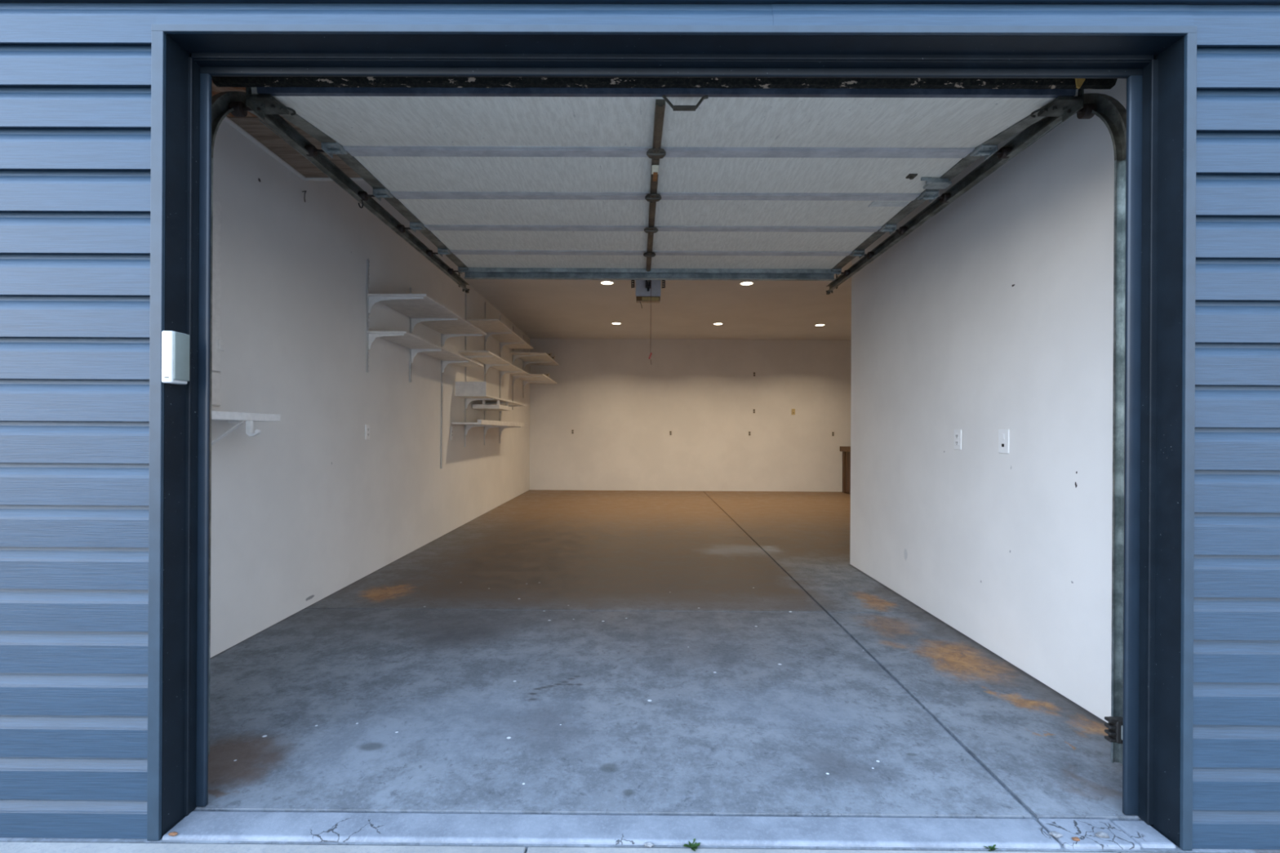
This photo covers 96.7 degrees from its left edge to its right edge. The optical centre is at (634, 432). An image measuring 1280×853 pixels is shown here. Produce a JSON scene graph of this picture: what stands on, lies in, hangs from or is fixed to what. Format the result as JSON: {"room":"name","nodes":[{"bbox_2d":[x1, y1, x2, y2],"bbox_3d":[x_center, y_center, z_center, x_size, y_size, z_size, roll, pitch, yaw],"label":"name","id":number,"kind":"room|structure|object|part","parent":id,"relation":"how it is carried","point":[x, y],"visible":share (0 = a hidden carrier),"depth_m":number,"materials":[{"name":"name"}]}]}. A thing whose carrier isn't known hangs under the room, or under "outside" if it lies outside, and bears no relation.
{"room":"driveway outside garage","nodes":[
{"label":"driveway outside garage","id":0,"kind":"room"},
{"bbox_2d":[210,120,530,657],"bbox_3d":[-2.126,-0.365,6.481,0.120,2.950,9.460,0,0,0],"label":"wall","id":1,"kind":"structure","parent":0,"point":[304,508],"depth_m":3.82,"materials":[{"name":"white paint"}]},
{"bbox_2d":[211,190,224,405],"bbox_3d":[-2.069,-0.662,2.607,0.029,1.055,0.492,0,0,0],"label":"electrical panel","id":2,"kind":"object","parent":1,"relation":"attached to","point":[218,344],"visible":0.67,"depth_m":2.81,"materials":[{"name":"white paint"}]},
{"bbox_3d":[-2.073,-0.747,2.601,0.021,0.885,0.480,0,0,0],"label":"panel door","id":3,"kind":"part","parent":2,"relation":"part of","materials":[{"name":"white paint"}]},
{"bbox_2d":[211,410,280,445],"bbox_3d":[-1.904,0.048,2.362,0.372,0.286,0.985,0,0,0],"label":"shelf","id":4,"kind":"object","parent":1,"relation":"attached to","point":[241,418],"visible":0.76,"depth_m":2.60,"materials":[{"name":"white metal"}]},
{"bbox_2d":[222,116,364,181],"bbox_3d":[-1.484,-1.706,2.680,1.190,0.260,1.825,0,0,0],"label":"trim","id":5,"kind":"structure","parent":1,"relation":"attached to","point":[226,119],"depth_m":3.25,"materials":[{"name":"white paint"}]},
{"bbox_2d":[364,424,369,439],"bbox_3d":[-2.075,-0.006,4.421,0.009,0.115,0.070,0,0,0],"label":"wall outlet","id":6,"kind":"object","parent":1,"relation":"attached to","point":[366,426],"visible":1,"depth_m":4.41,"materials":[{"name":"white plastic"}]},
{"bbox_2d":[366,257,424,372],"bbox_3d":[-1.855,-0.912,4.410,0.437,0.888,0.025,0,0,0],"label":"shelf bracket","id":7,"kind":"object","parent":1,"relation":"attached to","point":[371,300],"visible":1,"depth_m":4.41,"materials":[{"name":"white metal"}]},
{"bbox_2d":[408,287,457,382],"bbox_3d":[-1.851,-0.900,5.240,0.437,0.868,0.025,0,0,0],"label":"shelf bracket","id":8,"kind":"object","parent":1,"relation":"attached to","point":[413,322],"visible":0.66,"depth_m":5.24,"materials":[{"name":"white metal"}]},
{"bbox_2d":[368,330,484,366],"bbox_3d":[-1.907,-0.778,5.500,0.296,0.018,2.220,0,0,0],"label":"wall shelf","id":9,"kind":"object","parent":8,"relation":"on","point":[409,340],"visible":0.98,"depth_m":5.07,"materials":[{"name":"white wood"}]},
{"bbox_2d":[367,293,486,335],"bbox_3d":[-1.827,-1.062,5.255,0.456,0.018,1.750,0,0,0],"label":"wall shelf","id":10,"kind":"object","parent":8,"relation":"on","point":[428,307],"visible":0.98,"depth_m":5.00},
{"bbox_2d":[450,426,453,439],"bbox_3d":[-2.064,0.005,6.421,0.009,0.150,0.060,0,0,0],"label":"wall outlet","id":11,"kind":"object","parent":1,"relation":"attached to","point":[451,428],"visible":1,"depth_m":6.42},
{"bbox_2d":[440,333,482,468],"bbox_3d":[-1.849,-0.487,6.080,0.437,1.738,0.025,0,0,0],"label":"shelf bracket","id":12,"kind":"object","parent":1,"relation":"attached to","point":[444,337],"visible":0.81,"depth_m":6.07,"materials":[{"name":"white metal"}]},
{"bbox_2d":[464,292,493,447],"bbox_3d":[-1.889,-0.787,6.920,0.344,1.923,0.025,0,0,0],"label":"shelf bracket","id":13,"kind":"object","parent":1,"relation":"attached to","point":[467,401],"visible":0.73,"depth_m":6.92,"materials":[{"name":"white metal"}]},
{"bbox_2d":[484,302,511,445],"bbox_3d":[-1.873,-0.817,7.790,0.367,1.976,0.025,0,0,0],"label":"shelf bracket","id":14,"kind":"object","parent":1,"relation":"attached to","point":[486,366],"visible":0.73,"depth_m":7.79,"materials":[{"name":"white metal"}]},
{"bbox_2d":[451,422,524,426],"bbox_3d":[-1.880,-0.107,7.595,0.336,0.022,2.430,0,0,0],"label":"wall shelf","id":15,"kind":"object","parent":14,"relation":"on","point":[452,423],"visible":0.89,"depth_m":6.79,"materials":[{"name":"white wood"}]},
{"bbox_2d":[477,419,524,425],"bbox_3d":[-1.737,-0.134,7.587,0.050,0.032,2.405,0,0,0],"label":"board","id":16,"kind":"object","parent":15,"relation":"on","point":[478,420],"visible":0.97,"depth_m":7.20,"materials":[{"name":"white wood"}]},
{"bbox_2d":[458,351,528,373],"bbox_3d":[-1.869,-0.948,7.830,0.346,0.018,2.400,0,0,0],"label":"wall shelf","id":17,"kind":"object","parent":14,"relation":"on","point":[495,359],"visible":0.91,"depth_m":7.44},
{"bbox_2d":[467,319,533,348],"bbox_3d":[-1.847,-1.382,8.125,0.381,0.018,2.330,0,0,0],"label":"wall shelf","id":18,"kind":"object","parent":14,"relation":"on","point":[486,325],"visible":1,"depth_m":7.72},
{"bbox_2d":[498,315,524,443],"bbox_3d":[-1.869,-0.814,8.650,0.367,1.950,0.025,0,0,0],"label":"shelf bracket","id":19,"kind":"object","parent":1,"relation":"attached to","point":[501,344],"visible":0.66,"depth_m":8.65,"materials":[{"name":"white metal"}]},
{"bbox_2d":[454,381,526,406],"bbox_3d":[-1.867,-0.502,7.675,0.356,0.168,2.370,0,0,0],"label":"wall shelf","id":20,"kind":"object","parent":19,"relation":"on","point":[465,389],"visible":0.91,"depth_m":6.49,"materials":[{"name":"white wood"}]},
{"bbox_3d":[-1.873,-0.511,6.499,0.356,0.150,0.018,0,0,0],"label":"panel","id":21,"kind":"part","parent":20,"relation":"part of","materials":[{"name":"white wood"}]},
{"bbox_2d":[472,400,511,410],"bbox_3d":[-1.874,-0.362,7.515,0.342,0.111,0.690,0,0,0],"label":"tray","id":22,"kind":"object","parent":20,"relation":"hanging from","point":[480,406],"visible":0.96,"depth_m":7.20,"materials":[{"name":"white plastic"}]},
{"bbox_2d":[472,404,511,410],"bbox_3d":[-1.874,-0.333,7.515,0.342,0.052,0.690,0,0,0],"label":"tray","id":23,"kind":"object","parent":22,"relation":"on","point":[480,406],"depth_m":7.17,"materials":[{"name":"white plastic"}]},
{"bbox_2d":[512,325,545,409],"bbox_3d":[-1.776,-1.088,9.540,0.539,1.400,0.025,0,0,0],"label":"shelf bracket","id":24,"kind":"object","parent":1,"relation":"attached to","point":[514,357],"visible":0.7,"depth_m":9.54,"materials":[{"name":"white metal"}]},
{"bbox_2d":[510,373,557,383],"bbox_3d":[-1.764,-0.962,10.149,0.531,0.018,1.680,0,0,0],"label":"wall shelf","id":25,"kind":"object","parent":24,"relation":"on","point":[544,378],"visible":0.89,"depth_m":9.94,"materials":[{"name":"white wood"}]},
{"bbox_2d":[510,351,559,365],"bbox_3d":[-1.745,-1.312,10.149,0.566,0.018,1.680,0,0,0],"label":"wall shelf","id":26,"kind":"object","parent":24,"relation":"on","point":[535,358],"visible":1,"depth_m":10.00,"materials":[{"name":"white wood"}]},
{"bbox_2d":[522,334,552,398],"bbox_3d":[-1.771,-1.218,10.409,0.539,1.160,0.025,0,0,0],"label":"shelf bracket","id":27,"kind":"object","parent":1,"relation":"attached to","point":[525,363],"visible":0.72,"depth_m":10.41,"materials":[{"name":"white metal"}]},
{"bbox_2d":[0,841,1163,852],"bbox_3d":[-0.038,1.228,-3.700,28.000,0.188,10.600,0,0,0],"label":"driveway","id":28,"kind":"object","parent":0,"point":[5,846],"visible":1,"depth_m":1.55,"materials":[{"name":"concrete"}]},
{"bbox_2d":[683,838,700,851],"bbox_3d":[0.158,1.128,1.560,0.045,0.014,0.038,0,0,31],"label":"weed","id":29,"kind":"object","parent":28,"relation":"on","point":[692,846],"visible":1,"depth_m":1.56,"materials":[{"name":"green plant"}]},
{"bbox_2d":[983,844,998,851],"bbox_3d":[0.973,1.134,1.556,0.035,0.011,0.030,0,0,19],"label":"weed","id":30,"kind":"object","parent":28,"relation":"on","point":[992,848],"visible":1,"depth_m":1.56,"materials":[{"name":"green plant"}]},
{"bbox_2d":[353,181,851,340],"bbox_3d":[1.637,-1.879,6.412,7.630,0.120,9.560,0,0,0],"label":"ceiling","id":31,"kind":"structure","parent":0,"point":[686,309],"depth_m":8.35,"materials":[{"name":"white paint"}]},
{"bbox_2d":[226,116,361,177],"bbox_3d":[-1.481,-1.711,3.203,1.190,0.250,0.670,0,0,0],"label":"ceiling","id":32,"kind":"structure","parent":31,"relation":"attached to","point":[252,126],"depth_m":3.17,"materials":[{"name":"brown wood"}]},
{"bbox_2d":[212,81,281,116],"bbox_3d":[-1.486,-1.599,2.309,1.190,0.015,1.113,0,0,0],"label":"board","id":33,"kind":"object","parent":32,"relation":"attached to","point":[215,90],"depth_m":2.65,"materials":[{"name":"wood"}]},
{"bbox_2d":[599,280,614,284],"bbox_3d":[-0.336,-1.827,6.932,0.194,0.004,0.194,0,0,0],"label":"recessed light","id":34,"kind":"object","parent":31,"relation":"in","point":[602,282],"visible":1,"depth_m":6.92,"materials":[{"name":"white plastic"}]},
{"bbox_2d":[601,281,613,284],"bbox_3d":[-0.336,-1.828,6.932,0.146,0.002,0.146,0,0,0],"label":"diffuser","id":35,"kind":"object","parent":34,"relation":"attached to","point":[602,282],"depth_m":6.94,"materials":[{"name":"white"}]},
{"bbox_2d":[610,322,622,324],"bbox_3d":[-0.305,-1.827,9.502,0.194,0.004,0.194,0,0,0],"label":"recessed light","id":36,"kind":"object","parent":31,"relation":"in","point":[613,323],"visible":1,"depth_m":9.51,"materials":[{"name":"white plastic"}]},
{"bbox_2d":[631,280,665,364],"bbox_3d":[0.131,-1.197,4.049,0.354,1.260,4.620,0,0,0],"label":"garage door opener","id":37,"kind":"object","parent":31,"relation":"hanging from","point":[646,291],"visible":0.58,"depth_m":5.96,"materials":[{"name":"black plastic"}]},
{"bbox_2d":[635,296,660,302],"bbox_3d":[0.142,-1.408,6.008,0.250,0.050,0.102,0,0,0],"label":"lamp","id":38,"kind":"object","parent":37,"relation":"attached to","point":[638,299],"depth_m":5.96,"materials":[{"name":"yellow plastic"}]},
{"bbox_2d":[712,322,724,324],"bbox_3d":[1.391,-1.817,9.493,0.194,0.004,0.194,0,0,0],"label":"recessed light","id":39,"kind":"object","parent":31,"relation":"in","point":[717,323],"visible":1,"depth_m":9.46,"materials":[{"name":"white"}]},
{"bbox_2d":[738,281,755,285],"bbox_3d":[1.364,-1.818,6.923,0.194,0.004,0.194,0,0,0],"label":"recessed light","id":40,"kind":"object","parent":31,"relation":"in","point":[743,283],"visible":1,"depth_m":6.93,"materials":[{"name":"white plastic"}]},
{"bbox_2d":[741,282,752,284],"bbox_3d":[1.364,-1.819,6.923,0.146,0.002,0.146,0,0,0],"label":"diffuser","id":41,"kind":"object","parent":40,"relation":"attached to","point":[742,283],"depth_m":6.93,"materials":[{"name":"white plastic"}]},
{"bbox_2d":[813,324,826,326],"bbox_3d":[3.108,-1.808,9.544,0.194,0.004,0.194,0,0,0],"label":"recessed light","id":42,"kind":"object","parent":31,"relation":"in","point":[815,325],"visible":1,"depth_m":9.55,"materials":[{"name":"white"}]},
{"bbox_2d":[0,489,1279,852],"bbox_3d":[1.620,1.191,6.362,7.590,0.120,9.620,0,0,0],"label":"floor","id":43,"kind":"structure","parent":0,"point":[550,651],"depth_m":2.45,"materials":[{"name":"concrete"}]},
{"bbox_2d":[644,841,653,847],"bbox_3d":[0.040,1.130,1.563,0.026,0.010,0.016,0,0,-22],"label":"chip","id":44,"kind":"object","parent":43,"relation":"on","point":[648,843],"visible":1,"depth_m":1.56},
{"bbox_2d":[840,446,850,494],"bbox_3d":[4.518,0.704,10.656,1.145,0.887,0.600,0,0,0],"label":"workbench","id":45,"kind":"object","parent":43,"relation":"on","point":[846,451],"visible":0.34,"depth_m":10.72,"materials":[{"name":"brown wood"}]},
{"bbox_3d":[4.043,0.750,10.864,0.115,0.790,0.110,0,0,0],"label":"leg","id":46,"kind":"part","parent":45,"relation":"part of","materials":[{"name":"brown wood"}]},
{"bbox_2d":[840,446,850,452],"bbox_3d":[4.520,0.309,10.656,1.145,0.097,0.600,0,0,0],"label":"countertop","id":47,"kind":"structure","parent":45,"relation":"on","point":[847,449],"depth_m":10.64,"materials":[{"name":"brown wood"}]},
{"bbox_3d":[4.012,0.739,10.674,0.025,0.770,0.270,0,0,0],"label":"panel","id":48,"kind":"part","parent":45,"relation":"part of","materials":[{"name":"brown wood"}]},
{"bbox_3d":[4.041,0.750,10.484,0.115,0.790,0.110,0,0,0],"label":"leg","id":49,"kind":"part","parent":45,"relation":"part of","materials":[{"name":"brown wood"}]},
{"bbox_2d":[1048,831,1062,837],"bbox_3d":[1.180,1.125,1.594,0.036,0.011,0.018,0,0,0],"label":"chip","id":50,"kind":"object","parent":43,"relation":"on","point":[1055,833],"visible":1,"depth_m":1.59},
{"bbox_2d":[0,0,1279,849],"bbox_3d":[0.599,-0.554,1.582,9.600,3.381,0.033,0,0,0],"label":"wall","id":51,"kind":"structure","parent":0,"point":[75,75],"depth_m":1.58,"materials":[{"name":"blue metal"}]},
{"bbox_2d":[161,811,1175,849],"bbox_3d":[0.091,1.153,1.622,2.808,0.059,0.113,0,0,0],"label":"threshold","id":52,"kind":"object","parent":51,"relation":"attached to","point":[251,826],"depth_m":1.61,"materials":[{"name":"concrete"}]},
{"bbox_2d":[168,831,177,835],"bbox_3d":[-1.281,1.112,1.579,0.026,0.010,0.014,0,0,0],"label":"dead leaf","id":53,"kind":"object","parent":52,"relation":"on","point":[172,833],"visible":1,"depth_m":1.57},
{"bbox_2d":[1071,836,1079,840],"bbox_3d":[1.224,1.127,1.579,0.020,0.007,0.012,0,0,0],"label":"dead leaf","id":54,"kind":"object","parent":52,"relation":"on","point":[1074,838],"visible":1,"depth_m":1.58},
{"bbox_2d":[1094,831,1109,838],"bbox_3d":[1.309,1.126,1.594,0.034,0.013,0.022,0,0,0],"label":"chip","id":55,"kind":"object","parent":52,"relation":"on","point":[1101,834],"visible":1,"depth_m":1.59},
{"bbox_2d":[146,23,1196,850],"bbox_3d":[0.096,0.007,1.567,2.871,2.254,0.012,0,0,0],"label":"door frame","id":56,"kind":"structure","parent":51,"relation":"attached to","point":[158,38],"depth_m":1.56,"materials":[{"name":"blue metal"}]},
{"bbox_2d":[529,338,851,491],"bbox_3d":[1.653,-0.344,11.132,7.630,2.950,0.120,0,0,0],"label":"wall","id":57,"kind":"structure","parent":0,"point":[621,409],"depth_m":11.08,"materials":[{"name":"white paint"}]},
{"bbox_2d":[849,78,1126,723],"bbox_3d":[3.582,-0.333,3.311,3.450,2.950,3.180,0,0,0],"label":"wall","id":58,"kind":"structure","parent":0,"point":[995,313],"depth_m":2.85,"materials":[{"name":"white paint"}]},
{"bbox_2d":[954,429,961,449],"bbox_3d":[1.851,0.038,3.260,0.009,0.115,0.070,0,0,0],"label":"wall outlet","id":59,"kind":"object","parent":58,"relation":"attached to","point":[957,433],"visible":1,"depth_m":3.25,"materials":[{"name":"white plastic"}]},
{"bbox_2d":[998,429,1008,453],"bbox_3d":[1.848,0.042,2.850,0.010,0.120,0.078,0,0,0],"label":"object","id":60,"kind":"object","parent":58,"relation":"attached to","point":[1003,434],"visible":1,"depth_m":2.85,"materials":[{"name":"white plastic"}]},
{"bbox_3d":[0.600,-0.525,1.667,9.600,3.300,0.140,0,0,0],"label":"wall","id":61,"kind":"structure","parent":0,"visible":0},
{"bbox_2d":[161,330,190,384],"bbox_3d":[-1.287,-0.210,1.595,0.037,0.144,0.058,0,0,0],"label":"keypad","id":62,"kind":"object","parent":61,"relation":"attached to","point":[175,346],"visible":1,"depth_m":1.57,"materials":[{"name":"white plastic"}]},
{"bbox_2d":[161,35,199,837],"bbox_3d":[-1.318,0.009,1.644,0.043,2.233,0.126,0,0,0],"label":"trim","id":63,"kind":"structure","parent":61,"relation":"attached to","point":[182,73],"depth_m":1.64,"materials":[{"name":"blue metal"}]},
{"bbox_2d":[195,73,212,806],"bbox_3d":[-1.287,0.012,1.699,0.032,2.205,0.015,0,0,0],"label":"trim","id":64,"kind":"structure","parent":61,"relation":"attached to","point":[206,80],"depth_m":1.69,"materials":[{"name":"metal"}]},
{"bbox_2d":[208,91,469,755],"bbox_3d":[-1.431,-0.381,3.268,0.064,2.910,3.040,0,0,1],"label":"door track","id":65,"kind":"object","parent":61,"relation":"attached to","point":[220,109],"visible":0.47,"depth_m":2.36,"materials":[{"name":"metal"}]},
{"bbox_2d":[212,76,1117,280],"bbox_3d":[0.099,-1.198,3.118,3.033,0.166,2.457,0,0,0],"label":"garage door","id":66,"kind":"structure","parent":65,"relation":"attached to","point":[726,179],"depth_m":2.54,"materials":[{"name":"metal"}]},
{"bbox_3d":[0.110,-1.260,4.104,2.857,0.042,0.466,0,0,0],"label":"door","id":67,"kind":"part","parent":66,"relation":"part of","materials":[{"name":"white metal"}]},
{"bbox_3d":[0.109,-1.238,3.914,2.737,0.010,0.082,0,0,0],"label":"rail","id":68,"kind":"part","parent":66,"relation":"part of","materials":[{"name":"metal"}]},
{"bbox_3d":[0.108,-1.260,3.635,2.857,0.042,0.466,0,0,0],"label":"door","id":69,"kind":"part","parent":66,"relation":"part of","materials":[{"name":"white metal"}]},
{"bbox_3d":[0.103,-1.259,2.694,2.857,0.044,0.466,0,0,0],"label":"door","id":70,"kind":"part","parent":66,"relation":"part of","materials":[{"name":"white metal"}]},
{"bbox_3d":[0.106,-1.238,3.445,2.737,0.010,0.082,0,0,0],"label":"rail","id":71,"kind":"part","parent":66,"relation":"part of","materials":[{"name":"metal"}]},
{"bbox_3d":[0.104,-1.238,2.974,2.737,0.010,0.082,0,0,0],"label":"rail","id":72,"kind":"part","parent":66,"relation":"part of","materials":[{"name":"metal"}]},
{"bbox_3d":[0.105,-1.260,3.164,2.857,0.042,0.466,0,0,0],"label":"door","id":73,"kind":"part","parent":66,"relation":"part of","materials":[{"name":"white metal"}]},
{"bbox_3d":[0.102,-1.236,2.505,2.737,0.010,0.082,0,0,0],"label":"rail","id":74,"kind":"part","parent":66,"relation":"part of","materials":[{"name":"metal"}]},
{"bbox_3d":[0.100,-1.223,2.210,2.857,0.111,0.495,0,0,0],"label":"door","id":75,"kind":"part","parent":66,"relation":"part of","materials":[{"name":"white metal"}]},
{"bbox_3d":[0.174,-1.140,1.962,0.160,0.050,0.025,0,0,0],"label":"lift handle","id":76,"kind":"part","parent":66,"relation":"part of","materials":[{"name":"metal"}]},
{"bbox_3d":[1.326,-1.225,2.723,0.040,0.018,0.040,0,0,0],"label":"lock plate","id":77,"kind":"part","parent":66,"relation":"part of","materials":[{"name":"metal"}]},
{"bbox_2d":[200,66,1142,78],"bbox_3d":[0.103,-1.071,1.691,2.800,0.026,0.015,0,0,0],"label":"trim","id":78,"kind":"structure","parent":61,"relation":"attached to","point":[481,72],"depth_m":1.69,"materials":[{"name":"blue metal"}]},
{"bbox_2d":[166,34,1183,68],"bbox_3d":[0.106,-1.106,1.636,2.812,0.047,0.126,0,0,0],"label":"trim","id":79,"kind":"structure","parent":61,"relation":"attached to","point":[922,51],"depth_m":1.64,"materials":[{"name":"blue metal"}]},
{"bbox_2d":[826,93,1126,764],"bbox_3d":[1.620,-0.364,3.252,0.062,2.910,3.040,0,0,0],"label":"door track","id":80,"kind":"object","parent":61,"relation":"attached to","point":[1109,110],"visible":0.46,"depth_m":1.89,"materials":[{"name":"metal"}]},
{"bbox_2d":[1104,716,1122,743],"bbox_3d":[1.510,0.929,1.770,0.064,0.073,0.075,0,0,0],"label":"sensor","id":81,"kind":"object","parent":61,"relation":"attached to","point":[1114,731],"visible":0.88,"depth_m":1.77,"materials":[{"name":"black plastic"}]},
{"bbox_2d":[1122,75,1142,815],"bbox_3d":[1.475,0.028,1.685,0.043,2.205,0.015,0,0,0],"label":"trim","id":82,"kind":"structure","parent":61,"relation":"attached to","point":[1134,83],"depth_m":1.68,"materials":[{"name":"metal"}]},
{"bbox_2d":[1137,36,1184,847],"bbox_3d":[1.510,0.025,1.629,0.043,2.233,0.126,0,0,0],"label":"trim","id":83,"kind":"structure","parent":61,"relation":"attached to","point":[1162,83],"depth_m":1.62,"materials":[{"name":"blue metal"}]}
]}

